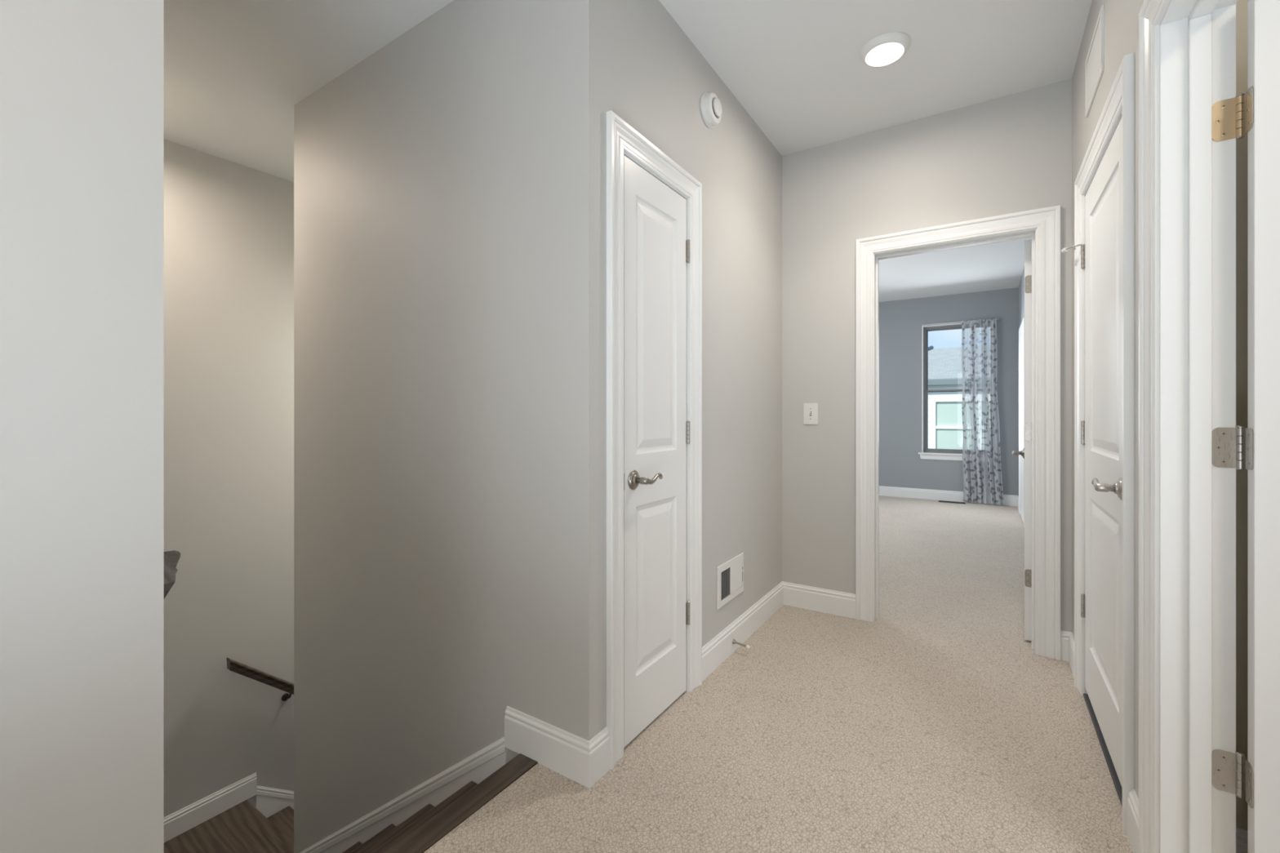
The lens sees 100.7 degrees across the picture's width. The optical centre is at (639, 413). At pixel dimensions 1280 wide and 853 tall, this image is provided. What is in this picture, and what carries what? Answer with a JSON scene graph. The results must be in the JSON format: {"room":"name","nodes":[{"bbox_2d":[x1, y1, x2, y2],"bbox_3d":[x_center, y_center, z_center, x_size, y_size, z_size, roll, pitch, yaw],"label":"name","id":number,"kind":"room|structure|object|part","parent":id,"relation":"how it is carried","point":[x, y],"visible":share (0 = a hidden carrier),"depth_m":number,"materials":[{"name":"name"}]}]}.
{"room":"upstairs hallway","nodes":[
{"label":"upstairs hallway","id":0,"kind":"room"},
{"bbox_2d":[0,0,164,852],"bbox_3d":[-1.710,-0.055,-0.240,0.120,3.030,2.933,0,0,33],"label":"wall","id":1,"kind":"structure","parent":0,"point":[82,82],"depth_m":0.87,"materials":[{"name":"beige paint"}]},
{"bbox_2d":[164,138,293,817],"bbox_3d":[-1.927,1.395,4.363,0.120,5.930,4.787,0,0,33],"label":"wall","id":2,"kind":"structure","parent":0,"point":[228,225],"depth_m":3.29,"materials":[{"name":"beige paint"}]},
{"bbox_2d":[164,772,257,842],"bbox_3d":[-2.789,2.381,2.915,0.014,0.135,1.179,0,0,33],"label":"baseboard","id":3,"kind":"structure","parent":2,"relation":"attached to","point":[202,811],"depth_m":3.20,"materials":[{"name":"white wood"}]},
{"bbox_2d":[226,657,293,701],"bbox_3d":[-1.815,2.643,4.328,0.105,2.305,2.600,0,0,33],"label":"handrail","id":4,"kind":"object","parent":2,"relation":"attached to","point":[233,665],"visible":0.39,"depth_m":3.36,"materials":[{"name":"brown wood"}]},
{"bbox_2d":[255,785,293,817],"bbox_3d":[-1.544,3.934,4.830,0.013,3.079,3.388,0,0,33],"label":"skirt board","id":5,"kind":"object","parent":2,"relation":"attached to","point":[268,801],"visible":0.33,"depth_m":3.48,"materials":[{"name":"white wood"}]},
{"bbox_2d":[293,0,559,852],"bbox_3d":[-0.979,1.395,2.263,1.794,5.930,0.120,0,0,33],"label":"wall","id":6,"kind":"structure","parent":0,"point":[427,171],"depth_m":2.11,"materials":[{"name":"beige paint"}]},
{"bbox_2d":[164,753,537,852],"bbox_3d":[-1.724,1.816,2.097,2.691,1.320,0.968,0,0,33],"label":"staircase","id":7,"kind":"structure","parent":6,"relation":"attached to","point":[426,827],"depth_m":1.74,"materials":[{"name":"brown wood"}]},
{"bbox_2d":[217,800,293,852],"bbox_3d":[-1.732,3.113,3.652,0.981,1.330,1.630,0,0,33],"label":"stair tread","id":8,"kind":"structure","parent":7,"relation":"attached to","point":[274,833],"depth_m":3.15,"materials":[{"name":"brown wood"}]},
{"bbox_2d":[299,737,507,852],"bbox_3d":[-1.117,1.941,2.274,1.551,1.630,0.013,0,0,33],"label":"skirt board","id":9,"kind":"object","parent":6,"relation":"attached to","point":[479,766],"visible":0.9,"depth_m":2.11,"materials":[{"name":"white wood"}]},
{"bbox_2d":[504,706,589,788],"bbox_3d":[-0.309,1.093,1.747,0.378,0.135,0.014,0,0,33],"label":"baseboard","id":10,"kind":"structure","parent":6,"relation":"attached to","point":[562,752],"depth_m":1.74,"materials":[{"name":"white wood"}]},
{"bbox_2d":[164,0,1092,302],"bbox_3d":[0.961,-1.670,2.674,6.805,0.200,11.030,0,0,33],"label":"ceiling","id":11,"kind":"structure","parent":0,"point":[236,72],"depth_m":2.38,"materials":[{"name":"paint"}]},
{"bbox_2d":[858,31,911,66],"bbox_3d":[1.052,-1.555,2.280,0.202,0.030,0.202,0,0,33],"label":"recessed light","id":12,"kind":"object","parent":11,"relation":"in","point":[884,49],"visible":1,"depth_m":2.25,"materials":[{"name":"white plastic"}]},
{"bbox_2d":[865,42,903,66],"bbox_3d":[1.052,-1.541,2.280,0.151,0.002,0.151,0,0,33],"label":"diffuser","id":13,"kind":"object","parent":12,"relation":"attached to","point":[877,54],"depth_m":2.27,"materials":[{"name":"white plastic"}]},
{"bbox_2d":[560,0,782,741],"bbox_3d":[0.303,-0.205,2.479,0.120,2.730,1.880,0,0,33],"label":"wall","id":14,"kind":"structure","parent":0,"point":[632,60],"depth_m":2.10,"materials":[{"name":"beige paint"}]},
{"bbox_2d":[589,726,609,788],"bbox_3d":[-0.133,1.093,1.686,0.014,0.135,0.106,0,0,33],"label":"baseboard","id":15,"kind":"structure","parent":14,"relation":"attached to","point":[599,745],"depth_m":1.68,"materials":[{"name":"white wood"}]},
{"bbox_2d":[606,110,702,769],"bbox_3d":[0.028,0.087,2.037,0.142,2.146,0.658,0,0,33],"label":"door frame","id":16,"kind":"structure","parent":14,"relation":"attached to","point":[622,140],"depth_m":1.78,"materials":[{"name":"white wood"}]},
{"bbox_2d":[623,155,689,747],"bbox_3d":[0.084,0.131,2.009,0.097,2.036,0.469,0,0,33],"label":"door","id":17,"kind":"structure","parent":14,"relation":"in","point":[656,247],"depth_m":1.99,"materials":[{"name":"white paint"}]},
{"bbox_3d":[0.035,0.234,1.891,0.050,0.037,0.127,0,0,33],"label":"lever handle","id":18,"kind":"part","parent":17,"relation":"part of","materials":[{"name":"grey metal"}]},
{"bbox_2d":[700,92,721,128],"bbox_3d":[0.326,-1.352,2.353,0.057,0.145,0.145,0,0,33],"label":"smoke detector","id":19,"kind":"object","parent":14,"relation":"attached to","point":[710,104],"visible":1,"depth_m":2.32,"materials":[{"name":"white plastic"}]},
{"bbox_2d":[716,552,744,609],"bbox_3d":[0.446,0.808,2.573,0.017,0.195,0.317,0,0,33],"label":"air vent","id":20,"kind":"object","parent":14,"relation":"in","point":[730,575],"visible":1,"depth_m":2.57,"materials":[{"name":"white plastic"}]},
{"bbox_2d":[732,639,750,648],"bbox_3d":[0.489,1.111,2.551,0.087,0.031,0.026,0,0,33],"label":"door stop","id":21,"kind":"object","parent":14,"relation":"attached to","point":[734,642],"visible":1,"depth_m":2.55,"materials":[{"name":"grey metal"}]},
{"bbox_3d":[0.482,1.108,2.555,0.072,0.026,0.026,0,0,33],"label":"post","id":22,"kind":"part","parent":21,"relation":"part of","materials":[{"name":"grey metal"}]},
{"bbox_2d":[702,581,783,681],"bbox_3d":[0.564,1.093,2.756,0.014,0.135,1.131,0,0,33],"label":"baseboard","id":23,"kind":"structure","parent":14,"relation":"attached to","point":[721,646],"depth_m":2.64,"materials":[{"name":"white wood"}]},
{"bbox_2d":[423,495,1133,852],"bbox_3d":[1.527,1.285,2.210,5.350,0.250,10.870,0,0,33],"label":"floor","id":24,"kind":"structure","parent":0,"point":[932,724],"depth_m":1.84,"materials":[{"name":"beige carpet"}]},
{"bbox_2d":[937,500,965,504],"bbox_3d":[4.056,1.157,6.894,0.300,0.007,0.100,0,0,33],"label":"floor vent","id":25,"kind":"object","parent":24,"relation":"in","point":[964,503],"visible":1,"depth_m":6.88,"materials":[{"name":"grey metal"}]},
{"bbox_2d":[1083,693,1122,807],"bbox_3d":[1.652,1.153,1.824,0.104,0.013,0.770,0,0,33],"label":"threshold","id":26,"kind":"object","parent":24,"relation":"on","point":[1117,785],"visible":0.24,"depth_m":1.81,"materials":[{"name":"stone"}]},
{"bbox_2d":[782,78,1071,631],"bbox_3d":[1.477,-0.205,2.908,1.620,2.730,0.120,0,0,33],"label":"wall","id":27,"kind":"structure","parent":0,"point":[1010,153],"depth_m":3.03,"materials":[{"name":"beige paint"}]},
{"bbox_2d":[803,403,817,424],"bbox_3d":[1.007,0.003,3.132,0.086,0.126,0.018,0,0,33],"label":"light switch","id":28,"kind":"object","parent":27,"relation":"attached to","point":[810,410],"visible":1,"depth_m":3.13,"materials":[{"name":"white plastic"}]},
{"bbox_2d":[782,581,855,618],"bbox_3d":[1.042,1.093,3.111,0.429,0.135,0.014,0,0,33],"label":"baseboard","id":29,"kind":"structure","parent":27,"relation":"attached to","point":[809,597],"depth_m":3.10,"materials":[{"name":"white wood"}]},
{"bbox_2d":[855,204,1060,660],"bbox_3d":[1.633,0.090,2.794,0.908,2.139,0.142,0,0,33],"label":"door frame","id":30,"kind":"structure","parent":27,"relation":"attached to","point":[1042,225],"depth_m":2.60,"materials":[{"name":"white wood"}]},
{"bbox_2d":[1012,239,1031,640],"bbox_3d":[2.170,0.135,2.961,0.159,2.026,0.725,0,0,36],"label":"door","id":31,"kind":"structure","parent":27,"relation":"in","point":[1026,452],"depth_m":2.68,"materials":[{"name":"white paint"}]},
{"bbox_3d":[2.274,0.241,3.196,0.050,0.037,0.127,0,0,36],"label":"lever handle","id":32,"kind":"part","parent":31,"relation":"part of","materials":[{"name":"grey metal"}]},
{"bbox_2d":[1060,630,1071,661],"bbox_3d":[2.001,1.093,2.487,0.043,0.135,0.014,0,0,33],"label":"baseboard","id":33,"kind":"structure","parent":27,"relation":"attached to","point":[1064,637],"depth_m":2.49,"materials":[{"name":"white wood"}]},
{"bbox_2d":[879,287,1018,495],"bbox_3d":[3.530,-0.205,7.486,2.952,2.730,0.160,0,0,33],"label":"wall","id":34,"kind":"structure","parent":0,"point":[901,322],"depth_m":7.21,"materials":[{"name":"blue paint"}]},
{"bbox_2d":[879,485,1017,506],"bbox_3d":[3.482,1.093,7.413,2.952,0.135,0.014,0,0,33],"label":"baseboard","id":35,"kind":"structure","parent":34,"relation":"attached to","point":[926,494],"depth_m":7.13,"materials":[{"name":"white wood"}]},
{"bbox_2d":[918,320,993,462],"bbox_3d":[4.215,-0.282,7.019,0.930,1.805,0.195,0,0,33],"label":"window","id":36,"kind":"structure","parent":34,"relation":"in","point":[926,453],"depth_m":7.19,"materials":[{"name":"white glass"}]},
{"bbox_3d":[4.192,0.543,6.984,0.930,0.024,0.110,0,0,33],"label":"sill","id":37,"kind":"part","parent":36,"relation":"part of","materials":[{"name":"white wood"}]},
{"bbox_3d":[4.244,-0.715,7.064,0.752,0.853,0.030,0,0,33],"label":"sash","id":38,"kind":"part","parent":36,"relation":"part of","materials":[{"name":"clear glass"}]},
{"bbox_3d":[4.225,0.091,7.035,0.752,0.818,0.030,0,0,33],"label":"sash","id":39,"kind":"part","parent":36,"relation":"part of","materials":[{"name":"clear glass"}]},
{"bbox_2d":[922,318,999,325],"bbox_3d":[4.183,-1.192,6.942,0.868,0.010,0.040,0,0,33],"label":"curtain rod","id":40,"kind":"object","parent":34,"relation":"attached to","point":[997,318],"visible":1,"depth_m":6.99,"materials":[{"name":"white metal"}]},
{"bbox_2d":[961,318,1004,505],"bbox_3d":[4.372,-0.028,6.772,0.454,2.351,0.058,0,0,33],"label":"curtain","id":41,"kind":"object","parent":40,"relation":"hanging from","point":[984,486],"visible":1,"depth_m":6.77,"materials":[{"name":"grey fabric"}]},
{"bbox_2d":[935,401,990,449],"bbox_3d":[6.646,0.550,10.362,1.510,1.570,0.010,0,0,33],"label":"window","id":42,"kind":"structure","parent":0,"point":[948,415],"depth_m":10.61,"materials":[{"name":"clear glass"}]},
{"bbox_2d":[1018,0,1143,799],"bbox_3d":[1.890,-0.205,2.159,0.130,2.730,10.880,0,0,33],"label":"wall","id":43,"kind":"structure","parent":0,"point":[1121,16],"depth_m":1.67,"materials":[{"name":"beige paint"}]},
{"bbox_2d":[1017,495,1018,510],"bbox_3d":[4.581,1.093,6.409,0.014,0.135,0.500,0,0,33],"label":"baseboard","id":44,"kind":"structure","parent":43,"relation":"attached to","point":[1018,495],"depth_m":6.51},
{"bbox_2d":[1018,316,1024,528],"bbox_3d":[4.158,0.093,5.765,0.022,2.134,0.988,0,0,33],"label":"door frame","id":45,"kind":"structure","parent":43,"relation":"attached to","point":[1022,326],"depth_m":6.12,"materials":[{"name":"white wood"}]},
{"bbox_2d":[1020,329,1023,522],"bbox_3d":[4.162,0.134,5.763,0.012,2.028,0.800,0,0,33],"label":"door","id":46,"kind":"structure","parent":43,"relation":"in","point":[1022,334],"depth_m":5.71,"materials":[{"name":"white paint"}]},
{"bbox_2d":[1068,632,1074,677],"bbox_3d":[1.942,1.093,2.371,0.014,0.135,0.274,0,0,33],"label":"baseboard","id":47,"kind":"structure","parent":43,"relation":"attached to","point":[1071,641],"depth_m":2.40,"materials":[{"name":"white wood"}]},
{"bbox_2d":[1061,116,1122,787],"bbox_3d":[1.616,0.116,1.887,0.107,2.008,0.827,0,0,33],"label":"door","id":48,"kind":"structure","parent":43,"relation":"in","point":[1101,253],"depth_m":1.84,"materials":[{"name":"white paint"}]},
{"bbox_3d":[1.805,-0.687,2.204,0.022,0.018,0.076,0,0,-23],"label":"pin stop arm","id":49,"kind":"part","parent":48,"relation":"part of","materials":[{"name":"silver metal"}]},
{"bbox_3d":[1.435,0.224,1.643,0.050,0.037,0.127,0,0,33],"label":"lever handle","id":50,"kind":"part","parent":48,"relation":"part of","materials":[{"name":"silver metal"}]},
{"bbox_2d":[1084,4,1104,117],"bbox_3d":[1.679,-1.288,1.962,0.008,0.225,0.354,0,0,33],"label":"air vent","id":51,"kind":"object","parent":43,"relation":"in","point":[1095,60],"visible":1,"depth_m":1.93,"materials":[{"name":"white plastic"}]},
{"bbox_2d":[1074,53,1133,835],"bbox_3d":[1.653,0.087,1.823,0.142,2.146,0.958,0,0,33],"label":"door frame","id":52,"kind":"structure","parent":43,"relation":"attached to","point":[1119,103],"depth_m":1.46,"materials":[{"name":"white wood"}]},
{"bbox_2d":[1127,787,1138,852],"bbox_3d":[1.299,1.093,1.383,0.014,0.135,0.167,0,0,33],"label":"baseboard","id":53,"kind":"structure","parent":43,"relation":"attached to","point":[1132,801],"depth_m":1.41,"materials":[{"name":"white wood"}]},
{"bbox_2d":[1138,0,1237,852],"bbox_3d":[1.034,0.083,0.872,0.142,2.154,0.978,0,0,33],"label":"door frame","id":54,"kind":"structure","parent":43,"relation":"attached to","point":[1187,48],"depth_m":1.21,"materials":[{"name":"white wood"}]},
{"bbox_3d":[1.046,0.130,0.865,0.036,2.060,0.793,0,0,33],"label":"door stop moulding","id":55,"kind":"part","parent":54,"relation":"part of","materials":[{"name":"white wood"}]},
{"bbox_2d":[1211,0,1279,852],"bbox_3d":[1.600,0.131,0.932,0.814,2.034,0.159,0,0,33],"label":"door","id":56,"kind":"structure","parent":43,"relation":"in","point":[1263,92],"depth_m":1.11,"materials":[{"name":"white paint"}]},
{"bbox_3d":[1.300,0.792,1.130,0.002,0.089,0.034,0,0,33],"label":"plate","id":57,"kind":"part","parent":56,"relation":"part of","materials":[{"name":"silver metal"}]},
{"bbox_3d":[1.300,0.076,1.130,0.002,0.089,0.034,0,0,33],"label":"plate","id":58,"kind":"part","parent":56,"relation":"part of","materials":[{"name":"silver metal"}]},
{"bbox_3d":[1.300,-0.649,1.130,0.002,0.089,0.034,0,0,33],"label":"plate","id":59,"kind":"part","parent":56,"relation":"part of","materials":[{"name":"gold metal"}]},
{"bbox_2d":[1235,0,1248,830],"bbox_3d":[2.355,-0.205,0.812,2.138,2.730,0.120,0,0,33],"label":"wall","id":60,"kind":"structure","parent":0,"point":[1241,5],"depth_m":1.31,"materials":[{"name":"beige paint"}]},
{"bbox_2d":[1235,827,1247,852],"bbox_3d":[2.318,1.093,0.756,2.138,0.135,0.014,0,0,33],"label":"baseboard","id":61,"kind":"structure","parent":60,"relation":"attached to","point":[1241,834],"depth_m":1.30,"materials":[{"name":"white wood"}]},
{"bbox_3d":[-2.071,1.395,1.673,2.573,5.930,0.120,0,0,33],"label":"wall","id":62,"kind":"structure","parent":0,"visible":0},
{"bbox_2d":[164,550,180,598],"bbox_3d":[-1.937,1.137,1.709,2.200,1.688,0.085,0,0,33],"label":"handrail","id":63,"kind":"object","parent":62,"relation":"attached to","point":[171,558],"visible":0.12,"depth_m":1.13,"materials":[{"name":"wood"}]},
{"label":"outside","id":64,"kind":"structure","parent":0,"visible":0},
{"bbox_3d":[13.197,4.210,20.285,40.000,0.100,31.600,0,0,33],"label":"ground","id":65,"kind":"structure","parent":64,"visible":0},
{"bbox_2d":[928,345,990,449],"bbox_3d":[8.279,1.206,13.183,11.500,5.908,6.870,0,0,33],"label":"neighbor house","id":66,"kind":"structure","parent":65,"relation":"on","point":[945,430],"depth_m":10.73,"materials":[{"name":"white"}]}
]}

